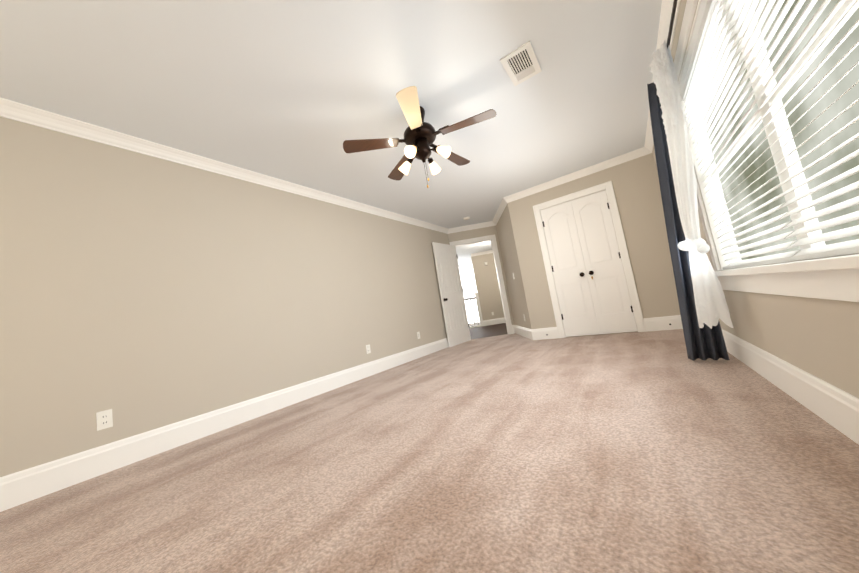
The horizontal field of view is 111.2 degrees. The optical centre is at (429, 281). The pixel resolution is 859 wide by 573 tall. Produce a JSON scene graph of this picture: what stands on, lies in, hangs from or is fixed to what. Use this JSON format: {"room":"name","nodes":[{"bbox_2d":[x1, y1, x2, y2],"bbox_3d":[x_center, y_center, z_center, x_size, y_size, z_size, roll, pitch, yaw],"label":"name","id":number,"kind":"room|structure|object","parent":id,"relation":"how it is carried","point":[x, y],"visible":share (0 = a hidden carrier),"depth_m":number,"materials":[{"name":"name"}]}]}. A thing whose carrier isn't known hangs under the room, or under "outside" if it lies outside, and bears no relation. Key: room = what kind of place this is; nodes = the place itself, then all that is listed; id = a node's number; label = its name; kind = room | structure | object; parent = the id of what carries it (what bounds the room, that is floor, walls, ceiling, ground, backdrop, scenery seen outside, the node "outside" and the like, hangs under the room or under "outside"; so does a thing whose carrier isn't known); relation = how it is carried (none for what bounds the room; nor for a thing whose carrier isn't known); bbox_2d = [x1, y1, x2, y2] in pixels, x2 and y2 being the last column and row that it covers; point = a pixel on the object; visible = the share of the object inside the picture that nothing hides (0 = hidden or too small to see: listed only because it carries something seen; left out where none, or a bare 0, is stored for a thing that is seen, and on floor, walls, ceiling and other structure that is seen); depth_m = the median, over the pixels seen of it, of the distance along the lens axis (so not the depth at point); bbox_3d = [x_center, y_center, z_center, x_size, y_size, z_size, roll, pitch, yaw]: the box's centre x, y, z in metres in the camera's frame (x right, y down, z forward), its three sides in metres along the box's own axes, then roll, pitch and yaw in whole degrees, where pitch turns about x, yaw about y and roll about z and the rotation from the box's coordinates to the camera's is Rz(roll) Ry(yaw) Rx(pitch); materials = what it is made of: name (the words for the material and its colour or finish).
{"room":"empty bedroom","nodes":[
{"label":"empty bedroom","id":0,"kind":"room"},
{"bbox_2d":[0,117,448,476],"bbox_3d":[-1.301,0.079,3.657,0.120,2.440,6.760,-13,-7,33],"label":"wall","id":1,"kind":"structure","parent":0,"point":[140,293],"depth_m":2.35,"materials":[{"name":"paint"}]},
{"bbox_2d":[96,409,112,430],"bbox_3d":[-2.171,0.924,1.966,0.008,0.116,0.072,-13,-7,33],"label":"electrical outlet","id":2,"kind":"object","parent":1,"relation":"attached to","point":[104,419],"visible":1,"depth_m":1.96,"materials":[{"name":"white plastic"}]},
{"bbox_2d":[0,338,448,511],"bbox_3d":[-1.072,1.167,3.504,0.017,0.180,6.520,-13,-7,33],"label":"baseboard","id":3,"kind":"structure","parent":1,"relation":"attached to","point":[21,487],"depth_m":2.18,"materials":[{"name":"white wood"}]},
{"bbox_2d":[0,97,451,233],"bbox_3d":[-1.405,-1.092,3.726,0.070,0.092,6.520,-13,-7,33],"label":"crown molding","id":4,"kind":"structure","parent":1,"relation":"attached to","point":[20,112],"depth_m":2.50,"materials":[{"name":"white wood"}]},
{"bbox_2d":[366,344,370,353],"bbox_3d":[-0.824,0.912,3.964,0.008,0.116,0.072,-13,-7,33],"label":"electrical outlet","id":5,"kind":"object","parent":1,"relation":"attached to","point":[368,350],"visible":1,"depth_m":3.96,"materials":[{"name":"white plastic"}]},
{"bbox_2d":[0,0,661,266],"bbox_3d":[-0.280,-1.030,7.027,9.560,0.120,13.850,-13,-7,33],"label":"ceiling","id":6,"kind":"structure","parent":0,"point":[299,92],"depth_m":2.11,"materials":[{"name":"white paint"}]},
{"bbox_2d":[343,86,496,187],"bbox_3d":[-0.030,-1.135,2.514,1.236,0.685,1.236,-13,-7,33],"label":"ceiling fan","id":7,"kind":"object","parent":6,"relation":"hanging from","point":[420,134],"visible":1,"depth_m":2.42,"materials":[{"name":"brown wood"}]},
{"bbox_2d":[500,41,541,85],"bbox_3d":[0.693,-1.624,2.213,0.215,0.010,0.340,-13,-7,33],"label":"ceiling vent","id":8,"kind":"object","parent":6,"relation":"in","point":[520,64],"visible":1,"depth_m":2.19,"materials":[{"name":"white metal"}]},
{"bbox_2d":[0,326,858,572],"bbox_3d":[0.554,0.926,2.757,3.635,0.014,7.102,-13,-7,33],"label":"floor carpet","id":9,"kind":"object","parent":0,"point":[645,452],"visible":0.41,"depth_m":1.23,"materials":[{"name":"beige carpet"}]},
{"bbox_2d":[459,265,479,323],"bbox_3d":[0.909,0.667,12.540,4.900,2.440,0.100,-9,-6,4],"label":"window","id":10,"kind":"structure","parent":0,"point":[468,281],"depth_m":12.46,"materials":[{"name":"glass"}]},
{"bbox_2d":[448,226,513,324],"bbox_3d":[1.099,-0.015,6.353,1.300,2.440,0.120,-9,-6,4],"label":"wall","id":11,"kind":"structure","parent":0,"point":[473,233],"depth_m":6.38,"materials":[{"name":"paint"}]},
{"bbox_2d":[432,242,470,346],"bbox_3d":[0.473,0.232,5.950,0.104,2.042,0.807,-13,-7,33],"label":"entry door","id":12,"kind":"structure","parent":11,"relation":"in","point":[452,296],"depth_m":5.90,"materials":[{"name":"white wood"}]},
{"bbox_2d":[449,234,512,333],"bbox_3d":[1.096,0.129,6.340,0.998,2.154,0.172,-9,-6,4],"label":"door frame","id":13,"kind":"structure","parent":11,"relation":"attached to","point":[492,238],"depth_m":6.29,"materials":[{"name":"white wood"}]},
{"bbox_2d":[471,253,504,320],"bbox_3d":[2.354,0.152,9.815,1.550,2.440,0.120,-9,-6,4],"label":"wall","id":14,"kind":"structure","parent":0,"point":[487,286],"depth_m":9.79,"materials":[{"name":"paint"}]},
{"bbox_2d":[471,250,505,325],"bbox_3d":[2.288,0.153,9.725,1.430,2.440,0.070,-9,-6,4],"label":"trim","id":15,"kind":"structure","parent":14,"relation":"attached to","point":[493,321],"depth_m":9.66,"materials":[{"name":"white wood"}]},
{"bbox_2d":[469,322,507,339],"bbox_3d":[0.117,1.486,6.762,9.560,0.120,13.850,-13,-7,33],"label":"floor","id":16,"kind":"structure","parent":0,"point":[488,331],"depth_m":7.74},
{"bbox_2d":[464,292,483,327],"bbox_3d":[0.169,1.173,9.857,2.804,1.120,1.685,-13,-7,33],"label":"stair railing","id":17,"kind":"object","parent":16,"relation":"on","point":[476,297],"visible":0.17,"depth_m":9.73,"materials":[{"name":"white wood"}]},
{"bbox_2d":[496,203,531,328],"bbox_3d":[1.627,-0.174,5.640,0.120,2.440,1.482,-9,-6,4],"label":"wall","id":18,"kind":"structure","parent":0,"point":[515,286],"depth_m":5.47,"materials":[{"name":"paint"}]},
{"bbox_2d":[512,325,531,339],"bbox_3d":[1.725,0.933,5.466,0.699,0.180,1.197,-13,-7,33],"label":"baseboard","id":19,"kind":"structure","parent":18,"relation":"attached to","point":[525,332],"depth_m":5.40,"materials":[{"name":"white wood"}]},
{"bbox_2d":[508,153,679,328],"bbox_3d":[2.409,-0.431,4.373,2.126,2.440,0.120,-13,-7,33],"label":"wall","id":20,"kind":"structure","parent":0,"point":[636,187],"depth_m":4.05,"materials":[{"name":"paint"}]},
{"bbox_2d":[532,327,558,339],"bbox_3d":[1.849,0.829,4.670,0.375,0.180,0.017,-13,-7,33],"label":"baseboard","id":21,"kind":"structure","parent":20,"relation":"attached to","point":[537,334],"depth_m":4.67,"materials":[{"name":"white wood"}]},
{"bbox_2d":[448,147,643,232],"bbox_3d":[1.803,-1.424,5.379,3.420,0.092,1.250,-13,-7,33],"label":"crown molding","id":22,"kind":"structure","parent":20,"relation":"attached to","point":[637,153],"depth_m":4.57,"materials":[{"name":"white wood"}]},
{"bbox_2d":[540,201,599,336],"bbox_3d":[2.117,-0.188,4.495,0.464,2.034,0.101,-13,-7,33],"label":"closet door","id":23,"kind":"structure","parent":20,"relation":"in","point":[578,315],"depth_m":4.50,"materials":[{"name":"white wood"}]},
{"bbox_2d":[533,181,645,337],"bbox_3d":[2.328,-0.275,4.412,1.108,2.140,0.146,-13,-7,33],"label":"trim","id":24,"kind":"structure","parent":20,"relation":"attached to","point":[607,187],"depth_m":4.28,"materials":[{"name":"white wood"}]},
{"bbox_2d":[571,190,636,333],"bbox_3d":[2.496,-0.274,4.238,0.464,2.034,0.101,-13,-7,33],"label":"closet door","id":25,"kind":"structure","parent":20,"relation":"in","point":[613,308],"depth_m":4.25,"materials":[{"name":"white wood"}]},
{"bbox_2d":[643,315,682,331],"bbox_3d":[3.090,0.545,3.831,0.475,0.180,0.017,-13,-7,33],"label":"baseboard","id":26,"kind":"structure","parent":20,"relation":"attached to","point":[655,323],"depth_m":3.84,"materials":[{"name":"white wood"}]},
{"bbox_2d":[652,0,858,397],"bbox_3d":[1.550,-0.615,1.339,0.120,2.440,6.110,-13,-7,33],"label":"wall","id":27,"kind":"structure","parent":0,"point":[817,337],"depth_m":1.29,"materials":[{"name":"paint"}]},
{"bbox_2d":[644,0,680,155],"bbox_3d":[1.290,-1.751,1.513,0.070,0.092,5.870,-13,-7,33],"label":"crown molding","id":28,"kind":"structure","parent":27,"relation":"attached to","point":[667,5],"depth_m":2.06,"materials":[{"name":"white wood"}]},
{"bbox_2d":[647,0,733,360],"bbox_3d":[1.357,-0.494,1.398,0.302,2.216,2.796,-13,-7,33],"label":"curtain","id":29,"kind":"object","parent":27,"relation":"hanging from","point":[703,307],"visible":1,"depth_m":2.03,"materials":[{"name":"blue fabric"}]},
{"bbox_2d":[674,0,858,301],"bbox_3d":[1.486,-0.763,1.359,0.190,1.665,2.352,-13,-7,33],"label":"window","id":30,"kind":"structure","parent":27,"relation":"in","point":[833,278],"depth_m":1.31,"materials":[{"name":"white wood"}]},
{"bbox_2d":[679,0,858,268],"bbox_3d":[1.496,-0.783,1.357,0.065,1.406,2.096,-13,-7,33],"label":"window blinds","id":31,"kind":"object","parent":30,"relation":"attached to","point":[706,61],"visible":0.94,"depth_m":1.32,"materials":[{"name":"white plastic"}]},
{"bbox_2d":[722,329,858,444],"bbox_3d":[1.668,0.498,1.261,0.017,0.180,5.870,-13,-7,33],"label":"baseboard","id":32,"kind":"structure","parent":27,"relation":"attached to","point":[835,407],"depth_m":1.34,"materials":[{"name":"white wood"}]}
]}

